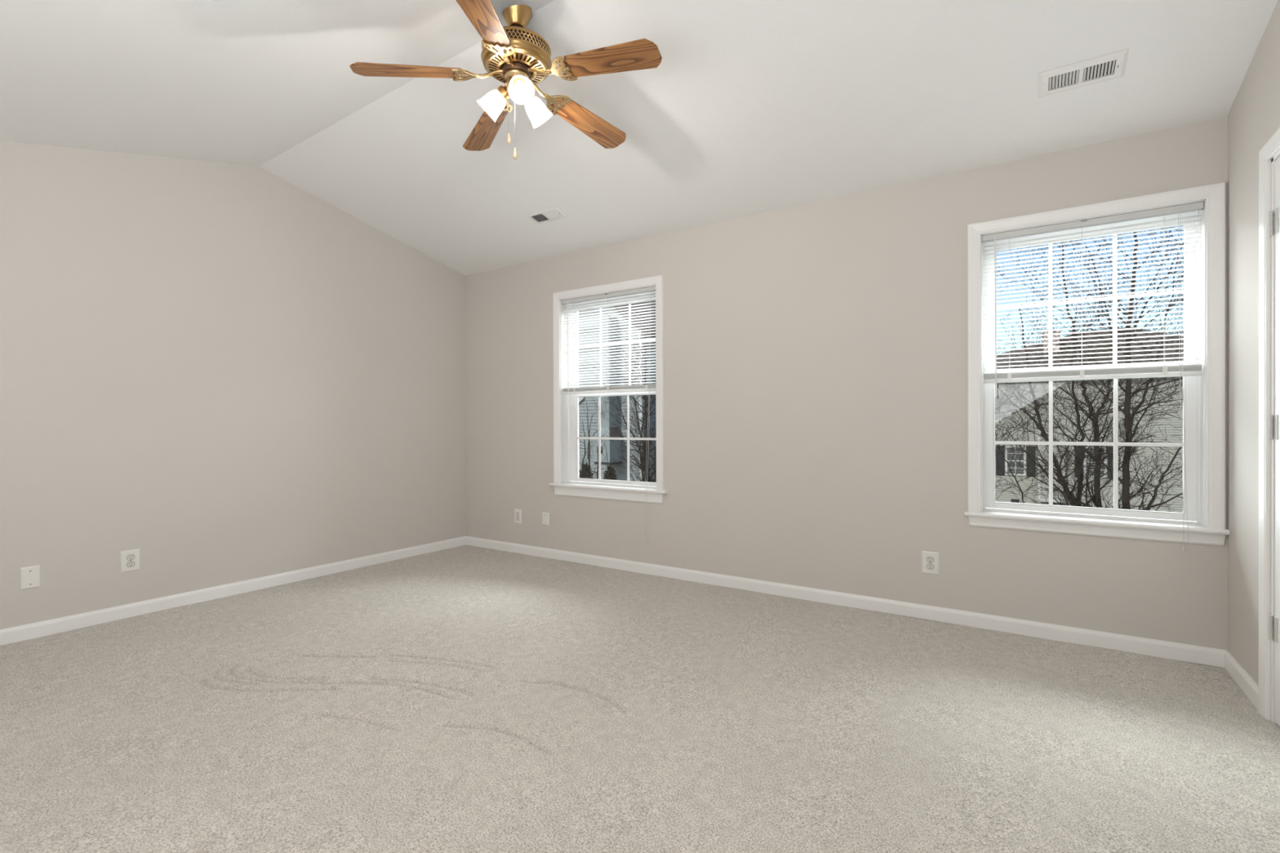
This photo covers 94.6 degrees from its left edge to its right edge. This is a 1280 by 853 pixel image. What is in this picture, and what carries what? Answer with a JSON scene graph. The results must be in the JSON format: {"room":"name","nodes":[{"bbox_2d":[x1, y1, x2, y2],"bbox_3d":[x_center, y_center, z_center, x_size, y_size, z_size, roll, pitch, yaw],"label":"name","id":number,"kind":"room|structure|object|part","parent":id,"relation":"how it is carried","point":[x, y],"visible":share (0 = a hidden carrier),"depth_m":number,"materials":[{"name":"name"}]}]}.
{"room":"empty bedroom","nodes":[
{"label":"empty bedroom","id":0,"kind":"room"},
{"bbox_2d":[0,140,466,629],"bbox_3d":[-3.095,-0.406,3.201,0.160,3.220,5.260,0,0,33],"label":"wall","id":1,"kind":"structure","parent":0,"point":[222,373],"depth_m":3.63,"materials":[{"name":"paint"}]},
{"bbox_2d":[20,564,39,590],"bbox_3d":[-3.115,0.772,3.017,0.007,0.112,0.071,0,0,33],"label":"blank wall plate","id":2,"kind":"object","parent":1,"relation":"attached to","point":[29,575],"visible":1,"depth_m":3.01,"materials":[{"name":"white plastic"}]},
{"bbox_2d":[120,548,140,573],"bbox_3d":[-2.894,0.763,3.354,0.007,0.121,0.086,0,0,33],"label":"duplex outlet","id":3,"kind":"object","parent":1,"relation":"attached to","point":[130,559],"visible":1,"depth_m":3.35,"materials":[{"name":"white plastic"}]},
{"bbox_2d":[126,560,134,567],"bbox_3d":[-2.892,0.782,3.353,0.001,0.031,0.037,0,0,33],"label":"receptacle","id":4,"kind":"object","parent":3,"relation":"attached to","point":[129,563],"depth_m":3.35,"materials":[{"name":"white plastic"}]},
{"bbox_2d":[126,554,134,560],"bbox_3d":[-2.892,0.743,3.353,0.001,0.031,0.037,0,0,33],"label":"receptacle","id":5,"kind":"object","parent":3,"relation":"attached to","point":[129,557],"depth_m":3.35,"materials":[{"name":"white plastic"}]},
{"bbox_2d":[0,536,466,645],"bbox_3d":[-2.974,1.045,3.226,0.012,0.076,5.100,0,0,33],"label":"baseboard","id":6,"kind":"structure","parent":1,"relation":"attached to","point":[42,628],"depth_m":3.63,"materials":[{"name":"white paint"}]},
{"bbox_2d":[0,0,1278,275],"bbox_3d":[-0.905,-1.574,1.834,5.103,0.591,5.170,0,0,33],"label":"ceiling","id":7,"kind":"structure","parent":0,"point":[748,108],"depth_m":2.74,"materials":[{"name":"white paint"}]},
{"bbox_2d":[349,0,662,159],"bbox_3d":[-0.477,-1.413,2.470,1.214,0.650,1.203,0,0,33],"label":"ceiling fan","id":8,"kind":"object","parent":7,"relation":"hanging from","point":[517,56],"visible":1,"depth_m":2.38,"materials":[{"name":"brown wood"}]},
{"bbox_3d":[-0.924,-1.420,2.359,0.425,0.006,0.138,-6,13,-13],"label":"blade","id":9,"kind":"part","parent":8,"relation":"part of","materials":[{"name":"brown wood"}]},
{"bbox_3d":[-0.547,-1.420,2.035,0.138,0.006,0.425,12,6,3],"label":"blade","id":10,"kind":"part","parent":8,"relation":"part of","materials":[{"name":"brown wood"}]},
{"bbox_3d":[-0.732,-1.422,2.817,0.138,0.006,0.425,-14,2,-32],"label":"blade","id":11,"kind":"part","parent":8,"relation":"part of","materials":[{"name":"brown wood"}]},
{"bbox_2d":[476,85,510,122],"bbox_3d":[-0.617,-1.355,2.469,0.141,0.138,0.108,0,0,33],"label":"lampshade","id":12,"kind":"object","parent":8,"relation":"attached to","point":[494,102],"depth_m":2.44,"materials":[{"name":"white glass"}]},
{"bbox_3d":[-0.510,-1.269,2.406,0.002,0.276,0.007,0,0,-3],"label":"pull chain","id":13,"kind":"part","parent":8,"relation":"part of","materials":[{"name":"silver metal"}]},
{"bbox_3d":[-0.512,-1.483,2.456,0.254,0.012,0.254,0,0,33],"label":"slotted plate","id":14,"kind":"part","parent":8,"relation":"part of","materials":[{"name":"gold metal"}]},
{"bbox_2d":[507,75,534,104],"bbox_3d":[-0.479,-1.355,2.353,0.132,0.138,0.123,0,0,33],"label":"lampshade","id":15,"kind":"object","parent":8,"relation":"attached to","point":[521,89],"depth_m":2.37,"materials":[{"name":"white glass"}]},
{"bbox_2d":[524,93,552,128],"bbox_3d":[-0.442,-1.355,2.529,0.101,0.138,0.144,0,0,33],"label":"lampshade","id":16,"kind":"object","parent":8,"relation":"attached to","point":[537,112],"depth_m":2.51,"materials":[{"name":"white glass"}]},
{"bbox_3d":[-0.237,-1.423,2.777,0.138,0.006,0.425,-15,-15,39],"label":"blade","id":17,"kind":"part","parent":8,"relation":"part of","materials":[{"name":"brown wood"}]},
{"bbox_3d":[-0.122,-1.422,2.293,0.425,0.006,0.138,6,-10,23],"label":"blade","id":18,"kind":"part","parent":8,"relation":"part of","materials":[{"name":"brown wood"}]},
{"bbox_2d":[524,206,568,224],"bbox_3d":[-0.653,-1.473,4.130,0.288,0.034,0.136,0,0,33],"label":"ceiling vent","id":19,"kind":"object","parent":7,"relation":"in","point":[549,214],"visible":1,"depth_m":4.12,"materials":[{"name":"white metal"}]},
{"bbox_2d":[1038,48,1128,97],"bbox_3d":[1.851,-1.476,2.478,0.296,0.038,0.151,0,0,33],"label":"ceiling vent","id":20,"kind":"object","parent":7,"relation":"in","point":[1115,62],"visible":1,"depth_m":2.47,"materials":[{"name":"white metal"}]},
{"bbox_2d":[0,544,1279,852],"bbox_3d":[-0.879,1.084,1.866,5.049,0.015,5.126,0,0,33],"label":"floor","id":21,"kind":"structure","parent":0,"point":[463,699],"depth_m":2.08,"materials":[{"name":"carpet"}]},
{"bbox_2d":[464,115,1227,650],"bbox_3d":[0.551,-0.221,4.050,5.323,2.820,0.160,0,0,33],"label":"wall","id":22,"kind":"structure","parent":0,"point":[815,353],"depth_m":3.55,"materials":[{"name":"paint"}]},
{"bbox_2d":[514,508,521,524],"bbox_3d":[-1.035,0.760,4.997,0.082,0.122,0.007,0,0,33],"label":"duplex outlet","id":23,"kind":"object","parent":22,"relation":"attached to","point":[517,513],"visible":1,"depth_m":4.99,"materials":[{"name":"white plastic"}]},
{"bbox_2d":[542,511,549,525],"bbox_3d":[-0.772,0.755,4.824,0.074,0.106,0.007,0,0,33],"label":"blank wall plate","id":24,"kind":"object","parent":22,"relation":"attached to","point":[545,516],"visible":1,"depth_m":4.82,"materials":[{"name":"white plastic"}]},
{"bbox_2d":[548,275,667,503],"bbox_3d":[-0.220,-0.264,4.541,1.084,1.627,0.225,0,0,33],"label":"window","id":25,"kind":"structure","parent":22,"relation":"in","point":[566,481],"depth_m":4.62,"materials":[{"name":"white paint"}]},
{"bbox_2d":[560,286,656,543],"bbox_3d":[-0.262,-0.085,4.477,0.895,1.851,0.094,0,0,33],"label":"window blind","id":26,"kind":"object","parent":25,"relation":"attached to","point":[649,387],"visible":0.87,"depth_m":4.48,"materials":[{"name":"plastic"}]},
{"bbox_3d":[-0.246,-0.265,4.502,0.885,0.018,0.025,0,0,33],"label":"rail","id":27,"kind":"part","parent":26,"relation":"part of","materials":[{"name":"plastic"}]},
{"bbox_3d":[0.056,-0.110,4.248,0.056,1.740,0.005,0,0,-41],"label":"lift cord","id":28,"kind":"part","parent":26,"relation":"part of","materials":[{"name":"white fabric"}]},
{"bbox_3d":[0.066,-0.085,4.242,0.004,1.790,0.054,0,0,36],"label":"lift cord","id":29,"kind":"part","parent":26,"relation":"part of","materials":[{"name":"white fabric"}]},
{"bbox_3d":[-0.186,-0.263,4.593,0.905,1.505,0.100,0,0,33],"label":"vinyl frame","id":30,"kind":"part","parent":25,"relation":"part of","materials":[{"name":"white plastic"}]},
{"bbox_3d":[-0.200,0.083,4.572,0.878,0.717,0.030,0,0,33],"label":"sash","id":31,"kind":"part","parent":25,"relation":"part of","materials":[{"name":"white plastic"}]},
{"bbox_3d":[-0.168,0.097,4.621,0.878,0.715,0.010,0,0,33],"label":"screen frame","id":32,"kind":"part","parent":25,"relation":"part of","materials":[{"name":"white plastic"}]},
{"bbox_3d":[-0.184,-0.625,4.597,0.878,0.758,0.028,0,0,33],"label":"sash","id":33,"kind":"part","parent":25,"relation":"part of","materials":[{"name":"white plastic"}]},
{"bbox_2d":[466,536,1226,667],"bbox_3d":[0.507,1.031,3.983,5.003,0.076,0.012,0,0,33],"label":"baseboard","id":34,"kind":"structure","parent":22,"relation":"attached to","point":[1153,647],"depth_m":3.32,"materials":[{"name":"white paint"}]},
{"bbox_2d":[921,551,939,575],"bbox_3d":[1.605,0.755,3.263,0.088,0.124,0.007,0,0,33],"label":"duplex outlet","id":35,"kind":"object","parent":22,"relation":"attached to","point":[930,560],"visible":1,"depth_m":3.26,"materials":[{"name":"white plastic"}]},
{"bbox_2d":[926,563,933,569],"bbox_3d":[1.604,0.774,3.262,0.037,0.031,0.001,0,0,33],"label":"receptacle","id":36,"kind":"object","parent":35,"relation":"attached to","point":[929,566],"depth_m":3.26,"materials":[{"name":"white plastic"}]},
{"bbox_2d":[926,556,933,562],"bbox_3d":[1.604,0.735,3.262,0.037,0.031,0.001,0,0,33],"label":"receptacle","id":37,"kind":"object","parent":35,"relation":"attached to","point":[929,559],"depth_m":3.26,"materials":[{"name":"white plastic"}]},
{"bbox_2d":[964,182,1229,546],"bbox_3d":[2.208,-0.275,2.947,1.017,1.608,0.225,0,0,33],"label":"window","id":38,"kind":"structure","parent":22,"relation":"in","point":[1204,406],"depth_m":2.83,"materials":[{"name":"white paint"}]},
{"bbox_3d":[2.263,0.095,3.025,0.849,0.715,0.010,0,0,33],"label":"screen frame","id":39,"kind":"part","parent":38,"relation":"part of","materials":[{"name":"white plastic"}]},
{"bbox_3d":[2.247,-0.626,3.001,0.849,0.758,0.028,0,0,33],"label":"sash","id":40,"kind":"part","parent":38,"relation":"part of","materials":[{"name":"white plastic"}]},
{"bbox_3d":[2.231,0.081,2.976,0.849,0.717,0.030,0,0,33],"label":"sash","id":41,"kind":"part","parent":38,"relation":"part of","materials":[{"name":"white plastic"}]},
{"bbox_2d":[982,201,1204,555],"bbox_3d":[2.168,-0.219,2.881,0.866,1.586,0.094,0,0,33],"label":"window blind","id":42,"kind":"object","parent":38,"relation":"attached to","point":[1180,370],"visible":1,"depth_m":2.87,"materials":[{"name":"plastic"}]},
{"bbox_3d":[2.185,-0.239,2.906,0.856,0.018,0.025,0,0,33],"label":"rail","id":43,"kind":"part","parent":42,"relation":"part of","materials":[{"name":"plastic"}]},
{"bbox_3d":[2.451,-0.225,2.675,0.003,1.515,0.055,0,0,22],"label":"lift cord","id":44,"kind":"part","parent":42,"relation":"part of","materials":[{"name":"white fabric"}]},
{"bbox_3d":[2.459,-0.220,2.669,0.007,1.525,0.059,0,0,9],"label":"lift cord","id":45,"kind":"part","parent":42,"relation":"part of","materials":[{"name":"white fabric"}]},
{"bbox_2d":[1227,0,1279,719],"bbox_3d":[1.221,-0.409,0.367,0.160,3.220,5.260,0,0,33],"label":"wall","id":46,"kind":"structure","parent":0,"point":[1254,114],"depth_m":2.40,"materials":[{"name":"paint"}]},
{"bbox_2d":[1224,650,1258,710],"bbox_3d":[1.197,1.042,0.487,0.012,0.076,5.100,0,0,33],"label":"baseboard","id":47,"kind":"structure","parent":46,"relation":"attached to","point":[1249,686],"depth_m":2.40,"materials":[{"name":"white paint"}]},
{"bbox_2d":[1258,127,1279,726],"bbox_3d":[2.112,0.022,1.782,0.224,2.101,0.936,0,0,33],"label":"door","id":48,"kind":"structure","parent":46,"relation":"in","point":[1269,154],"depth_m":2.15,"materials":[{"name":"white paint"}]},
{"bbox_3d":[2.087,0.055,1.792,0.035,2.011,0.770,0,0,33],"label":"panel","id":49,"kind":"part","parent":48,"relation":"part of","materials":[{"name":"white paint"}]},
{"label":"outside","id":50,"kind":"structure","parent":0,"visible":0},
{"bbox_3d":[31.493,5.478,55.725,140.000,0.200,119.540,0,0,33],"label":"ground","id":51,"kind":"structure","parent":50,"visible":0},
{"bbox_2d":[578,462,595,479],"bbox_3d":[-1.760,3.422,19.011,0.814,4.572,0.818,0,0,-19],"label":"evergreen shrub","id":52,"kind":"object","parent":51,"relation":"on","point":[585,474],"visible":0.11,"depth_m":18.93,"materials":[{"name":"green plant"}]},
{"bbox_2d":[578,398,618,479],"bbox_3d":[-1.319,2.305,16.066,1.547,6.654,0.847,0,0,33],"label":"clump","id":53,"kind":"object","parent":51,"relation":"on","point":[589,474],"visible":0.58,"depth_m":15.98,"materials":[{"name":"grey plant"}]},
{"bbox_2d":[602,464,617,479],"bbox_3d":[-0.944,3.427,18.459,0.788,4.474,0.676,0,0,33],"label":"evergreen shrub","id":54,"kind":"object","parent":51,"relation":"on","point":[611,471],"visible":0.11,"depth_m":18.39,"materials":[{"name":"green plant"}]},
{"bbox_2d":[578,300,656,481],"bbox_3d":[-1.596,-0.917,26.427,10.844,13.020,10.780,0,0,33],"label":"house","id":55,"kind":"structure","parent":51,"relation":"on","point":[611,450],"depth_m":20.24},
{"bbox_2d":[591,307,656,482],"bbox_3d":[0.130,1.244,15.057,2.038,8.779,2.972,0,0,-38],"label":"tree","id":56,"kind":"object","parent":51,"relation":"on","point":[642,448],"visible":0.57,"depth_m":15.00,"materials":[{"name":"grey plant"}]},
{"bbox_2d":[995,226,1183,512],"bbox_3d":[7.018,0.150,9.358,5.256,10.971,3.395,0,0,33],"label":"bare tree","id":57,"kind":"object","parent":51,"relation":"on","point":[1095,498],"visible":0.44,"depth_m":9.18,"materials":[{"name":"grey plant"}]},
{"bbox_2d":[995,327,1183,512],"bbox_3d":[21.402,0.418,29.027,14.749,10.183,10.000,0,0,33],"label":"house","id":58,"kind":"structure","parent":51,"relation":"on","point":[1006,496],"depth_m":25.36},
{"bbox_2d":[995,445,1004,475],"bbox_3d":[16.463,1.552,26.973,0.340,1.361,0.043,0,0,33],"label":"shutter","id":59,"kind":"object","parent":58,"relation":"hanging from","point":[1001,462],"depth_m":26.96,"materials":[{"name":"grey"}]},
{"bbox_2d":[1026,445,1035,476],"bbox_3d":[17.442,1.551,26.330,0.340,1.361,0.043,0,0,33],"label":"shutter","id":60,"kind":"object","parent":58,"relation":"hanging from","point":[1029,467],"depth_m":26.33,"materials":[{"name":"grey"}]},
{"bbox_3d":[18.823,0.527,25.099,13.949,5.468,0.600,0,0,33],"label":"corner trim","id":61,"kind":"part","parent":58,"relation":"part of","materials":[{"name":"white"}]},
{"bbox_2d":[1074,446,1083,477],"bbox_3d":[18.874,1.519,25.390,0.300,1.348,0.043,0,0,33],"label":"shutter","id":62,"kind":"object","parent":58,"relation":"hanging from","point":[1080,449],"depth_m":25.41,"materials":[{"name":"grey"}]},
{"bbox_2d":[1107,446,1113,477],"bbox_3d":[19.814,1.518,24.773,0.300,1.348,0.043,0,0,33],"label":"shutter","id":63,"kind":"object","parent":58,"relation":"hanging from","point":[1108,473],"depth_m":24.78,"materials":[{"name":"grey"}]}
]}

